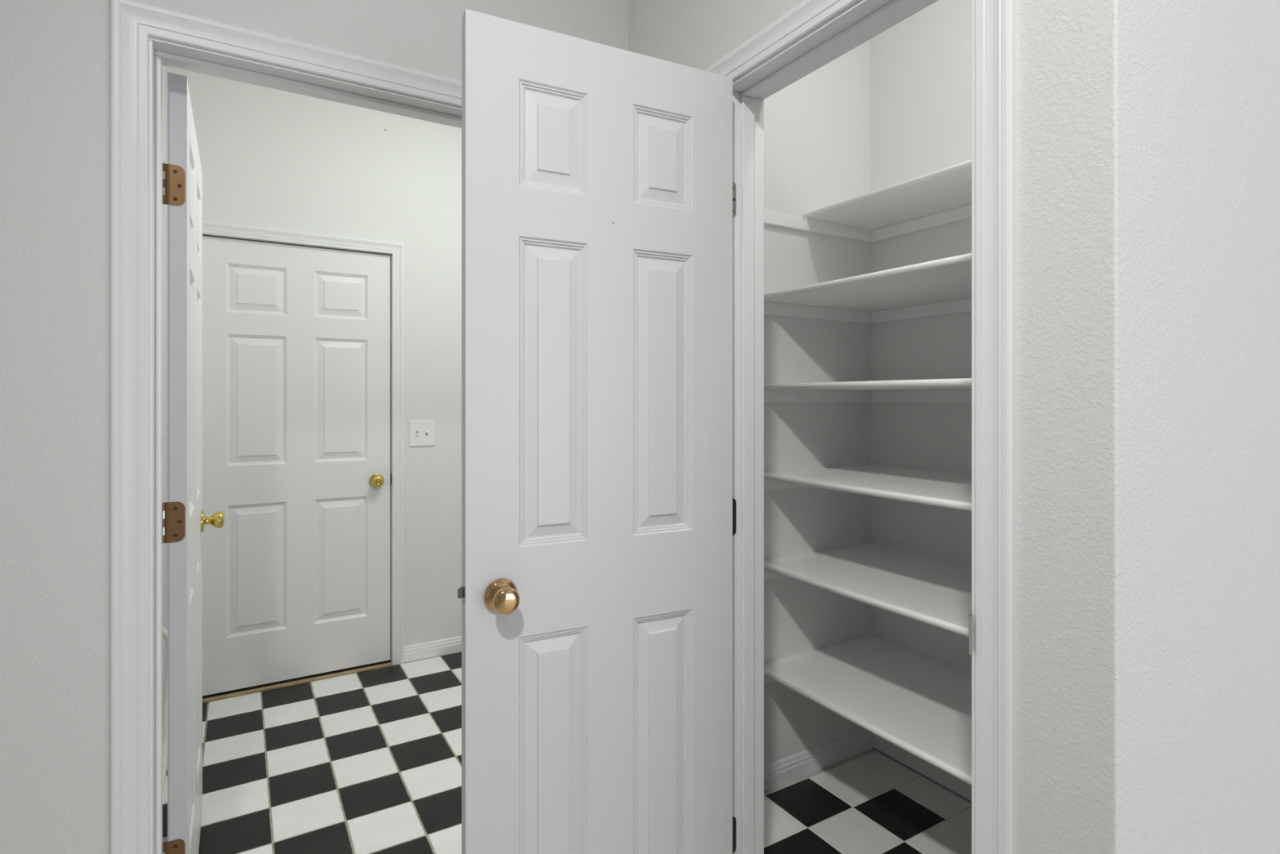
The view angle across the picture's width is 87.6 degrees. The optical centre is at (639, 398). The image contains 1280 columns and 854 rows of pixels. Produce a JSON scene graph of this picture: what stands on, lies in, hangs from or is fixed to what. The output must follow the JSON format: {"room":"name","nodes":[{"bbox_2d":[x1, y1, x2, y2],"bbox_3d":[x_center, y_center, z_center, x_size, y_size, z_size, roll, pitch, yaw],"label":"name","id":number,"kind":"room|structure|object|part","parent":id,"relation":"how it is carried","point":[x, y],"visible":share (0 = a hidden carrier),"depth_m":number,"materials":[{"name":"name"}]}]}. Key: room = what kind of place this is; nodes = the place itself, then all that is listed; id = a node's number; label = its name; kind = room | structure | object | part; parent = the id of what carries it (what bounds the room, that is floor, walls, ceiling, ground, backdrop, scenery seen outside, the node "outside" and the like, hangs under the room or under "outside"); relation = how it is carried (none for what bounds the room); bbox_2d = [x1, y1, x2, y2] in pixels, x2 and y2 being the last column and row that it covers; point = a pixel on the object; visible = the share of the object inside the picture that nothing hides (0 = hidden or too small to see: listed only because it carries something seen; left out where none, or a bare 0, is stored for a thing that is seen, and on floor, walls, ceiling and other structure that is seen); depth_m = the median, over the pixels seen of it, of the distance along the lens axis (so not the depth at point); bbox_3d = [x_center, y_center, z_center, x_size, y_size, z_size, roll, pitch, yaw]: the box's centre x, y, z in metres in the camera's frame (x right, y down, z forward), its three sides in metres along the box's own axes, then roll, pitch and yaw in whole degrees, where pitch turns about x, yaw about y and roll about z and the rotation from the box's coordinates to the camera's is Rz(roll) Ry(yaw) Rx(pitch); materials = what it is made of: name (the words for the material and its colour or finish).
{"room":"hallway","nodes":[
{"label":"hallway","id":0,"kind":"room"},
{"bbox_2d":[162,65,166,705],"bbox_3d":[-1.612,-0.197,2.111,0.058,3.050,1.710,0,0,-31],"label":"wall","id":1,"kind":"structure","parent":0,"point":[164,68],"depth_m":2.77,"materials":[{"name":"white paint"}]},
{"bbox_2d":[0,0,628,853],"bbox_3d":[-1.715,-0.197,0.987,4.080,3.050,0.110,0,0,-31],"label":"wall","id":2,"kind":"structure","parent":0,"point":[55,55],"depth_m":1.29,"materials":[{"name":"white paint"}]},
{"bbox_2d":[162,71,224,853],"bbox_3d":[-1.216,0.298,1.796,0.159,2.031,0.758,0,0,-31],"label":"door","id":3,"kind":"structure","parent":2,"relation":"in","point":[184,520],"depth_m":1.48,"materials":[{"name":"white paint"}]},
{"bbox_3d":[-1.133,-0.508,1.657,0.035,0.205,0.218,0,0,-31],"label":"panel","id":4,"kind":"part","parent":3,"relation":"part of","materials":[{"name":"white paint"}]},
{"bbox_3d":[-1.133,-0.013,1.657,0.035,0.594,0.218,0,0,-31],"label":"panel","id":5,"kind":"part","parent":3,"relation":"part of","materials":[{"name":"white paint"}]},
{"bbox_3d":[-1.133,0.763,1.657,0.035,0.616,0.218,0,0,-31],"label":"panel","id":6,"kind":"part","parent":3,"relation":"part of","materials":[{"name":"white paint"}]},
{"bbox_3d":[-1.302,-0.508,1.938,0.035,0.205,0.218,0,0,-31],"label":"panel","id":7,"kind":"part","parent":3,"relation":"part of","materials":[{"name":"white paint"}]},
{"bbox_3d":[-1.302,-0.013,1.938,0.035,0.594,0.218,0,0,-31],"label":"panel","id":8,"kind":"part","parent":3,"relation":"part of","materials":[{"name":"white paint"}]},
{"bbox_3d":[-1.302,0.763,1.938,0.035,0.616,0.218,0,0,-31],"label":"panel","id":9,"kind":"part","parent":3,"relation":"part of","materials":[{"name":"white paint"}]},
{"bbox_3d":[-1.325,0.379,2.083,0.050,0.053,0.053,0,0,-31],"label":"knob handle","id":10,"kind":"part","parent":3,"relation":"part of","materials":[{"name":"gold metal"}]},
{"bbox_2d":[110,0,462,853],"bbox_3d":[-0.689,0.267,1.598,0.899,2.123,0.133,0,0,-31],"label":"trim","id":11,"kind":"structure","parent":2,"relation":"attached to","point":[144,37],"depth_m":1.34,"materials":[{"name":"white paint"}]},
{"bbox_3d":[-1.018,0.267,1.332,0.060,2.123,0.017,0,0,-31],"label":"casing","id":12,"kind":"part","parent":11,"relation":"part of","materials":[{"name":"white paint"}]},
{"bbox_2d":[166,66,462,653],"bbox_3d":[-1.303,-0.197,3.365,1.880,3.050,0.121,0,0,-31],"label":"wall","id":13,"kind":"structure","parent":0,"point":[270,157],"depth_m":3.35,"materials":[{"name":"white paint"}]},
{"bbox_2d":[202,235,390,696],"bbox_3d":[-1.591,0.296,3.130,0.805,2.027,0.100,0,0,-31],"label":"door","id":14,"kind":"structure","parent":13,"relation":"in","point":[296,339],"depth_m":3.12,"materials":[{"name":"white paint"}]},
{"bbox_3d":[-1.758,-0.498,3.064,0.241,0.220,0.040,0,0,-31],"label":"panel","id":15,"kind":"part","parent":14,"relation":"part of","materials":[{"name":"white paint"}]},
{"bbox_3d":[-1.758,0.006,3.064,0.241,0.594,0.040,0,0,-31],"label":"panel","id":16,"kind":"part","parent":14,"relation":"part of","materials":[{"name":"white paint"}]},
{"bbox_3d":[-1.758,0.775,3.064,0.241,0.593,0.040,0,0,-31],"label":"panel","id":17,"kind":"part","parent":14,"relation":"part of","materials":[{"name":"white paint"}]},
{"bbox_3d":[-1.454,-0.498,3.247,0.240,0.220,0.040,0,0,-31],"label":"panel","id":18,"kind":"part","parent":14,"relation":"part of","materials":[{"name":"white paint"}]},
{"bbox_3d":[-1.454,0.006,3.247,0.240,0.594,0.040,0,0,-31],"label":"panel","id":19,"kind":"part","parent":14,"relation":"part of","materials":[{"name":"white paint"}]},
{"bbox_3d":[-1.454,0.775,3.247,0.240,0.593,0.040,0,0,-31],"label":"panel","id":20,"kind":"part","parent":14,"relation":"part of","materials":[{"name":"white paint"}]},
{"bbox_3d":[-1.290,0.406,3.281,0.055,0.055,0.047,0,0,-31],"label":"knob handle","id":21,"kind":"part","parent":14,"relation":"part of","materials":[{"name":"gold metal"}]},
{"bbox_2d":[202,220,404,702],"bbox_3d":[-1.598,0.275,3.142,0.924,2.106,0.077,0,0,-31],"label":"trim","id":22,"kind":"structure","parent":13,"relation":"attached to","point":[396,251],"depth_m":3.33,"materials":[{"name":"white paint"}]},
{"bbox_3d":[-1.210,0.275,3.341,0.054,2.106,0.017,0,0,-31],"label":"casing","id":23,"kind":"part","parent":22,"relation":"part of","materials":[{"name":"white paint"}]},
{"bbox_2d":[408,420,434,446],"bbox_3d":[-1.111,0.177,3.401,0.124,0.129,0.017,0,0,-31],"label":"light switch","id":24,"kind":"object","parent":13,"relation":"attached to","point":[421,433],"visible":1,"depth_m":3.40,"materials":[{"name":"white plastic"}]},
{"bbox_2d":[404,635,462,662],"bbox_3d":[-0.852,1.288,3.559,0.783,0.079,0.013,0,0,-31],"label":"baseboard","id":25,"kind":"structure","parent":13,"relation":"attached to","point":[423,651],"depth_m":3.43,"materials":[{"name":"white paint"}]},
{"bbox_2d":[162,651,971,853],"bbox_3d":[-0.275,1.358,2.225,2.465,0.060,3.095,0,0,-31],"label":"floor","id":26,"kind":"structure","parent":0,"point":[367,762],"depth_m":2.28,"materials":[{"name":"tile"}]},
{"bbox_2d":[162,626,167,793],"bbox_3d":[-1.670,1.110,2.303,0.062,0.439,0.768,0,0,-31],"label":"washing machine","id":27,"kind":"object","parent":26,"relation":"on","point":[164,629],"visible":0.34,"depth_m":2.47,"materials":[{"name":"white"}]},
{"bbox_2d":[764,39,870,765],"bbox_3d":[0.476,-0.172,2.335,1.065,3.100,0.060,0,0,-31],"label":"wall","id":28,"kind":"structure","parent":0,"point":[817,126],"depth_m":2.38,"materials":[{"name":"white paint"}]},
{"bbox_2d":[764,728,873,791],"bbox_3d":[0.460,1.288,2.284,0.985,0.079,0.013,0,0,-31],"label":"baseboard","id":29,"kind":"structure","parent":28,"relation":"attached to","point":[784,771],"depth_m":2.38,"materials":[{"name":"white paint"}]},
{"bbox_2d":[628,0,1036,853],"bbox_3d":[0.312,-0.197,1.469,0.110,3.050,1.155,0,0,-31],"label":"wall","id":30,"kind":"structure","parent":0,"point":[694,33],"depth_m":0.96,"materials":[{"name":"white paint"}]},
{"bbox_2d":[457,8,732,853],"bbox_3d":[-0.070,0.299,1.372,0.602,2.033,0.139,0,0,-27],"label":"door","id":31,"kind":"structure","parent":30,"relation":"in","point":[595,592],"depth_m":1.34,"materials":[{"name":"white paint"}]},
{"bbox_3d":[-0.328,0.360,1.242,0.002,0.028,0.023,0,0,-27],"label":"latch plate","id":32,"kind":"part","parent":31,"relation":"part of","materials":[{"name":"silver metal"}]},
{"bbox_3d":[-0.248,0.370,1.228,0.050,0.050,0.042,0,0,-27],"label":"knob handle","id":33,"kind":"part","parent":31,"relation":"part of","materials":[{"name":"gold metal"}]},
{"bbox_3d":[-0.175,-0.508,1.319,0.141,0.205,0.035,0,0,-27],"label":"panel","id":34,"kind":"part","parent":31,"relation":"part of","materials":[{"name":"white paint"}]},
{"bbox_3d":[-0.175,-0.013,1.319,0.141,0.594,0.035,0,0,-27],"label":"panel","id":35,"kind":"part","parent":31,"relation":"part of","materials":[{"name":"white paint"}]},
{"bbox_3d":[-0.175,0.763,1.319,0.141,0.616,0.035,0,0,-27],"label":"panel","id":36,"kind":"part","parent":31,"relation":"part of","materials":[{"name":"white paint"}]},
{"bbox_3d":[0.043,-0.508,1.428,0.142,0.205,0.035,0,0,-27],"label":"panel","id":37,"kind":"part","parent":31,"relation":"part of","materials":[{"name":"white paint"}]},
{"bbox_3d":[0.043,-0.013,1.428,0.142,0.594,0.035,0,0,-27],"label":"panel","id":38,"kind":"part","parent":31,"relation":"part of","materials":[{"name":"white paint"}]},
{"bbox_3d":[0.043,0.763,1.428,0.142,0.616,0.035,0,0,-27],"label":"panel","id":39,"kind":"part","parent":31,"relation":"part of","materials":[{"name":"white paint"}]},
{"bbox_2d":[705,0,1017,853],"bbox_3d":[0.399,0.272,1.309,0.128,2.113,0.735,0,0,-31],"label":"trim","id":40,"kind":"structure","parent":30,"relation":"attached to","point":[812,34],"depth_m":1.02,"materials":[{"name":"white paint"}]},
{"bbox_3d":[0.518,0.361,1.032,0.043,0.058,0.008,0,0,-41],"label":"strike plate","id":41,"kind":"part","parent":40,"relation":"part of","materials":[{"name":"silver metal"}]},
{"bbox_3d":[0.525,0.272,0.991,0.017,2.113,0.060,0,0,-31],"label":"casing","id":42,"kind":"part","parent":40,"relation":"part of","materials":[{"name":"white paint"}]},
{"bbox_2d":[870,0,971,800],"bbox_3d":[1.224,-0.200,2.048,0.080,3.045,1.205,0,0,-31],"label":"wall","id":43,"kind":"structure","parent":0,"point":[921,65],"depth_m":2.36,"materials":[{"name":"white paint"}]},
{"bbox_2d":[764,635,971,784],"bbox_3d":[0.942,0.930,1.878,0.578,0.061,1.204,0,0,-31],"label":"shelf","id":44,"kind":"object","parent":43,"relation":"attached to","point":[920,704],"visible":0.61,"depth_m":2.05,"materials":[{"name":"white paint"}]},
{"bbox_2d":[764,542,971,636],"bbox_3d":[0.942,0.581,1.878,0.578,0.061,1.204,0,0,-31],"label":"shelf","id":45,"kind":"object","parent":43,"relation":"attached to","point":[934,591],"visible":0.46,"depth_m":2.04,"materials":[{"name":"white paint"}]},
{"bbox_2d":[764,253,971,323],"bbox_3d":[0.942,-0.317,1.878,0.578,0.061,1.204,0,0,-31],"label":"shelf","id":46,"kind":"object","parent":43,"relation":"attached to","point":[941,286],"visible":0.44,"depth_m":2.13,"materials":[{"name":"white paint"}]},
{"bbox_2d":[764,159,971,243],"bbox_3d":[0.942,-0.624,1.878,0.578,0.061,1.204,0,0,-31],"label":"shelf","id":47,"kind":"object","parent":43,"relation":"attached to","point":[942,197],"visible":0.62,"depth_m":2.25,"materials":[{"name":"white paint"}]},
{"bbox_2d":[764,463,971,511],"bbox_3d":[0.942,0.280,1.878,0.578,0.061,1.204,0,0,-31],"label":"shelf","id":48,"kind":"object","parent":43,"relation":"attached to","point":[932,487],"visible":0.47,"depth_m":2.03,"materials":[{"name":"white paint"}]},
{"bbox_2d":[764,377,971,402],"bbox_3d":[0.942,-0.018,1.878,0.578,0.061,1.204,0,0,-31],"label":"shelf","id":49,"kind":"object","parent":43,"relation":"attached to","point":[932,390],"visible":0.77,"depth_m":2.27,"materials":[{"name":"white paint"}]},
{"bbox_2d":[1036,0,1279,853],"bbox_3d":[1.715,-0.197,1.582,2.630,3.050,0.100,0,0,-31],"label":"wall","id":50,"kind":"structure","parent":0,"point":[1158,121],"depth_m":0.94,"materials":[{"name":"white paint"}]}
]}

